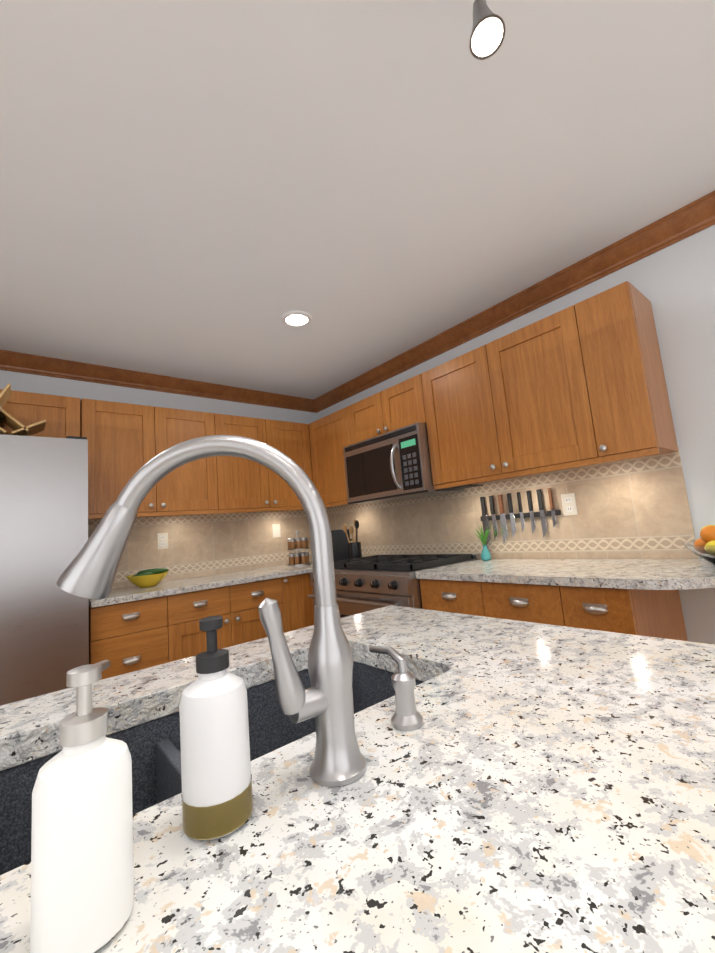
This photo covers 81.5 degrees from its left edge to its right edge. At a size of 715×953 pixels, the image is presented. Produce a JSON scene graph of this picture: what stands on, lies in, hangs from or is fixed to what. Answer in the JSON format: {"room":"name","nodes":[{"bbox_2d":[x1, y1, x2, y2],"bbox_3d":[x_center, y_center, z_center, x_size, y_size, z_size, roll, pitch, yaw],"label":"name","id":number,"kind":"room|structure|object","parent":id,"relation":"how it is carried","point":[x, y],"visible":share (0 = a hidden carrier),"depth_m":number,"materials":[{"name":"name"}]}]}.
{"room":"kitchen","nodes":[
{"label":"kitchen","id":0,"kind":"room"},
{"bbox_2d":[0,370,316,588],"bbox_3d":[-2.452,0.441,2.251,5.700,2.440,0.100,1,-9,-40],"label":"wall","id":1,"kind":"structure","parent":0,"point":[25,382],"depth_m":3.09,"materials":[{"name":"paint"}]},
{"bbox_2d":[0,389,79,437],"bbox_3d":[-2.146,-0.314,2.346,0.940,0.315,0.347,1,-9,-40],"label":"upper cabinet","id":2,"kind":"object","parent":1,"relation":"attached to","point":[60,415],"visible":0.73,"depth_m":2.44,"materials":[{"name":"brown wood"}]},
{"bbox_2d":[80,398,231,518],"bbox_3d":[-1.427,-0.099,2.926,0.903,0.720,0.319,1,-9,-40],"label":"upper cabinet","id":3,"kind":"object","parent":1,"relation":"attached to","point":[126,442],"depth_m":2.77,"materials":[{"name":"brown wood"}]},
{"bbox_2d":[0,350,311,411],"bbox_3d":[-1.551,-0.709,3.117,2.840,0.103,0.077,1,-9,-40],"label":"crown molding","id":4,"kind":"structure","parent":1,"relation":"attached to","point":[11,361],"depth_m":3.06,"materials":[{"name":"brown wood"}]},
{"bbox_2d":[88,510,311,587],"bbox_3d":[-1.953,0.500,2.585,4.285,0.500,0.010,1,-9,-40],"label":"backsplash","id":5,"kind":"structure","parent":1,"relation":"attached to","point":[205,544],"depth_m":3.24,"materials":[{"name":"tile"}]},
{"bbox_2d":[157,533,167,548],"bbox_3d":[-1.420,0.470,3.028,0.072,0.116,0.007,1,-9,-40],"label":"electrical outlet","id":6,"kind":"object","parent":5,"relation":"attached to","point":[162,540],"visible":1,"depth_m":3.02,"materials":[{"name":"white plastic"}]},
{"bbox_2d":[272,524,280,537],"bbox_3d":[-0.707,0.473,3.624,0.072,0.116,0.009,1,-9,-40],"label":"light switch","id":7,"kind":"object","parent":5,"relation":"attached to","point":[276,530],"visible":1,"depth_m":3.62,"materials":[{"name":"white plastic"}]},
{"bbox_2d":[228,415,312,512],"bbox_3d":[-0.847,-0.088,3.411,0.902,0.720,0.319,1,-9,-40],"label":"upper cabinet","id":8,"kind":"object","parent":1,"relation":"attached to","point":[255,487],"depth_m":3.30,"materials":[{"name":"brown wood"}]},
{"bbox_2d":[0,0,714,399],"bbox_3d":[-0.460,-1.288,-0.093,5.700,0.060,6.700,1,-9,-40],"label":"ceiling","id":9,"kind":"structure","parent":0,"point":[206,190],"depth_m":1.47,"materials":[{"name":"paint"}]},
{"bbox_2d":[281,311,311,327],"bbox_3d":[-0.363,-0.938,2.481,0.184,0.011,0.184,1,-9,-40],"label":"recessed light","id":10,"kind":"object","parent":9,"relation":"in","point":[295,319],"visible":0.98,"depth_m":2.47,"materials":[{"name":"white glass"}]},
{"bbox_2d":[469,0,505,59],"bbox_3d":[-0.115,-1.051,0.520,1.227,0.315,0.194,1,-9,-40],"label":"track light","id":11,"kind":"object","parent":9,"relation":"attached to","point":[487,36],"visible":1,"depth_m":0.86,"materials":[{"name":"white glass"}]},
{"bbox_2d":[317,225,714,644],"bbox_3d":[1.826,-0.020,1.510,0.100,2.440,6.600,1,-9,-40],"label":"wall","id":12,"kind":"structure","parent":0,"point":[674,284],"depth_m":1.86,"materials":[{"name":"paint"}]},
{"bbox_2d":[309,408,348,507],"bbox_3d":[-0.102,-0.144,3.475,0.319,0.720,0.539,1,-9,-40],"label":"upper cabinet","id":13,"kind":"object","parent":12,"relation":"attached to","point":[329,434],"depth_m":3.38,"materials":[{"name":"brown wood"}]},
{"bbox_2d":[345,374,424,444],"bbox_3d":[0.294,-0.439,3.007,0.319,0.320,0.761,1,-9,-40],"label":"upper cabinet","id":14,"kind":"object","parent":12,"relation":"attached to","point":[400,405],"depth_m":2.86,"materials":[{"name":"brown wood"}]},
{"bbox_2d":[343,422,463,503],"bbox_3d":[0.274,-0.062,2.916,0.456,0.432,0.754,1,-9,-40],"label":"microwave","id":15,"kind":"object","parent":14,"relation":"attached to","point":[392,466],"visible":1,"depth_m":2.74,"materials":[{"name":"silver metal"}]},
{"bbox_2d":[421,314,588,488],"bbox_3d":[0.854,-0.368,2.337,0.319,0.720,0.945,1,-9,-40],"label":"upper cabinet","id":16,"kind":"object","parent":12,"relation":"attached to","point":[498,409],"depth_m":2.20,"materials":[{"name":"brown wood"}]},
{"bbox_2d":[435,484,482,490],"bbox_3d":[0.604,0.068,2.483,0.125,0.008,0.255,1,-9,-40],"label":"under-cabinet light","id":17,"kind":"object","parent":16,"relation":"attached to","point":[458,487],"visible":0.93,"depth_m":2.45,"materials":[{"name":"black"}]},
{"bbox_2d":[326,447,698,558],"bbox_3d":[0.584,0.322,2.902,0.010,0.500,2.790,1,-9,-40],"label":"backsplash","id":18,"kind":"structure","parent":12,"relation":"attached to","point":[636,508],"depth_m":2.27,"materials":[{"name":"tile"}]},
{"bbox_2d":[480,488,560,544],"bbox_3d":[0.943,0.254,2.445,0.028,0.319,0.500,1,-9,-40],"label":"rack","id":19,"kind":"object","parent":18,"relation":"attached to","point":[511,516],"visible":0.92,"depth_m":2.46,"materials":[{"name":"black metal"},{"name":"stainless steel"},{"name":"black plastic"}]},
{"bbox_2d":[561,493,577,515],"bbox_3d":[1.137,0.150,2.232,0.007,0.116,0.072,1,-9,-40],"label":"electrical outlet","id":20,"kind":"object","parent":18,"relation":"attached to","point":[569,506],"visible":1,"depth_m":2.23,"materials":[{"name":"white plastic"}]},
{"bbox_2d":[312,191,714,412],"bbox_3d":[1.627,-1.168,1.636,0.077,0.103,6.500,1,-9,-40],"label":"crown molding","id":21,"kind":"structure","parent":12,"relation":"attached to","point":[688,220],"depth_m":2.29,"materials":[{"name":"brown wood"}]},
{"bbox_2d":[553,281,677,464],"bbox_3d":[1.200,-0.450,1.924,0.319,0.720,0.293,1,-9,-40],"label":"upper cabinet","id":22,"kind":"object","parent":12,"relation":"attached to","point":[581,383],"depth_m":1.81,"materials":[{"name":"brown wood"}]},
{"bbox_3d":[-0.247,1.183,-0.403,5.700,0.060,6.700,1,-9,-40],"label":"floor","id":23,"kind":"structure","parent":0,"visible":0},
{"bbox_2d":[0,434,88,705],"bbox_3d":[-1.928,0.704,2.063,0.930,1.784,0.711,1,-9,-40],"label":"refrigerator","id":24,"kind":"object","parent":23,"relation":"on","point":[44,633],"visible":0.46,"depth_m":2.04,"materials":[{"name":"grey metal"}]},
{"bbox_2d":[0,383,45,435],"bbox_3d":[-1.912,-0.342,2.115,0.516,0.276,0.306,1,-9,-40],"label":"wine rack","id":25,"kind":"object","parent":24,"relation":"on","point":[15,425],"visible":0.88,"depth_m":2.17,"materials":[{"name":"brown wood"}]},
{"bbox_2d":[89,593,184,679],"bbox_3d":[-1.393,1.175,2.518,0.458,0.874,0.597,1,-9,-40],"label":"base cabinet","id":26,"kind":"object","parent":23,"relation":"on","point":[128,637],"depth_m":2.32,"materials":[{"name":"brown wood"}]},
{"bbox_2d":[185,576,292,657],"bbox_3d":[-0.966,1.183,2.875,0.801,0.874,0.597,1,-9,-40],"label":"base cabinet","id":27,"kind":"object","parent":23,"relation":"on","point":[237,604],"depth_m":2.68,"materials":[{"name":"brown wood"}]},
{"bbox_2d":[89,561,312,607],"bbox_3d":[-0.804,0.725,3.005,1.973,0.035,0.745,1,-9,-40],"label":"countertop","id":28,"kind":"structure","parent":27,"relation":"on","point":[136,593],"depth_m":2.69,"materials":[{"name":"stone"}]},
{"bbox_2d":[126,568,168,587],"bbox_3d":[-1.373,0.663,2.717,0.256,0.111,0.256,1,-9,-40],"label":"bowl","id":29,"kind":"object","parent":28,"relation":"on","point":[148,578],"visible":1,"depth_m":2.66,"materials":[{"name":"yellow ceramic"}]},
{"bbox_2d":[287,531,310,565],"bbox_3d":[-0.496,0.597,3.479,0.190,0.282,0.190,1,-9,-40],"label":"spice rack","id":30,"kind":"object","parent":28,"relation":"on","point":[301,558],"visible":1,"depth_m":3.41,"materials":[{"name":"silver metal"}]},
{"bbox_2d":[331,529,351,560],"bbox_3d":[-0.194,0.581,3.478,0.306,0.262,0.175,-5,-7,0],"label":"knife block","id":31,"kind":"object","parent":28,"relation":"on","point":[340,542],"visible":0.52,"depth_m":3.39,"materials":[{"name":"black wood"}]},
{"bbox_2d":[343,519,361,558],"bbox_3d":[-0.024,0.509,3.314,0.148,0.335,0.112,1,-9,-40],"label":"utensil crock","id":32,"kind":"object","parent":28,"relation":"on","point":[355,549],"visible":0.77,"depth_m":3.28,"materials":[{"name":"black ceramic"}]},
{"bbox_2d":[289,573,313,629],"bbox_3d":[-0.630,1.190,3.156,0.304,0.874,0.597,1,-9,-40],"label":"base cabinet","id":33,"kind":"object","parent":23,"relation":"on","point":[300,587],"depth_m":3.01,"materials":[{"name":"brown wood"}]},
{"bbox_2d":[0,605,714,952],"bbox_3d":[0.027,0.767,0.378,1.390,0.910,1.290,1,-9,-40],"label":"kitchen island","id":34,"kind":"object","parent":23,"relation":"on","point":[529,787],"visible":0.71,"depth_m":0.39,"materials":[{"name":"white stone"}]},
{"bbox_2d":[30,660,133,952],"bbox_3d":[-0.196,0.227,0.298,0.060,0.174,0.060,1,-9,-40],"label":"soap bottle","id":35,"kind":"object","parent":34,"relation":"on","point":[82,887],"visible":1,"depth_m":0.28,"materials":[{"name":"white plastic"}]},
{"bbox_2d":[56,435,365,786],"bbox_3d":[-0.169,0.141,0.472,0.270,0.382,0.224,1,-9,-40],"label":"faucet","id":36,"kind":"object","parent":34,"relation":"on","point":[325,700],"visible":1,"depth_m":0.46,"materials":[{"name":"silver metal"}]},
{"bbox_2d":[179,615,252,839],"bbox_3d":[-0.137,0.230,0.400,0.063,0.184,0.063,1,-9,-40],"label":"soap bottle","id":37,"kind":"object","parent":34,"relation":"on","point":[217,793],"visible":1,"depth_m":0.37,"materials":[{"name":"white plastic"}]},
{"bbox_2d":[369,646,422,730],"bbox_3d":[0.049,0.281,0.566,0.042,0.093,0.081,1,-9,-40],"label":"soap dispenser","id":38,"kind":"object","parent":34,"relation":"on","point":[407,716],"visible":1,"depth_m":0.54,"materials":[{"name":"silver metal"}]},
{"bbox_2d":[307,553,480,617],"bbox_3d":[0.237,1.021,2.704,0.750,0.948,0.936,1,-9,-40],"label":"range","id":39,"kind":"object","parent":23,"relation":"on","point":[366,583],"visible":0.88,"depth_m":2.47,"materials":[{"name":"silver metal"}]},
{"bbox_2d":[420,579,687,640],"bbox_3d":[0.909,0.912,2.000,0.627,0.874,1.007,1,-9,-40],"label":"base cabinet","id":40,"kind":"object","parent":23,"relation":"on","point":[654,613],"visible":0.31,"depth_m":1.71,"materials":[{"name":"brown wood"}]},
{"bbox_2d":[415,559,714,589],"bbox_3d":[1.001,0.471,1.913,0.634,0.110,1.387,1,-9,-40],"label":"countertop","id":41,"kind":"structure","parent":40,"relation":"on","point":[660,574],"depth_m":1.75,"materials":[{"name":"stone"}]},
{"bbox_2d":[476,525,491,560],"bbox_3d":[0.765,0.402,2.521,0.083,0.215,0.121,1,-9,-40],"label":"vase","id":42,"kind":"object","parent":41,"relation":"on","point":[485,555],"visible":1,"depth_m":2.50,"materials":[{"name":"teal ceramic"}]},
{"bbox_2d":[683,525,714,564],"bbox_3d":[1.414,0.261,1.584,0.276,0.153,0.276,1,-9,-40],"label":"fruit bowl","id":43,"kind":"object","parent":41,"relation":"on","point":[703,547],"visible":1,"depth_m":1.58,"materials":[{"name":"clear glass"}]}
]}

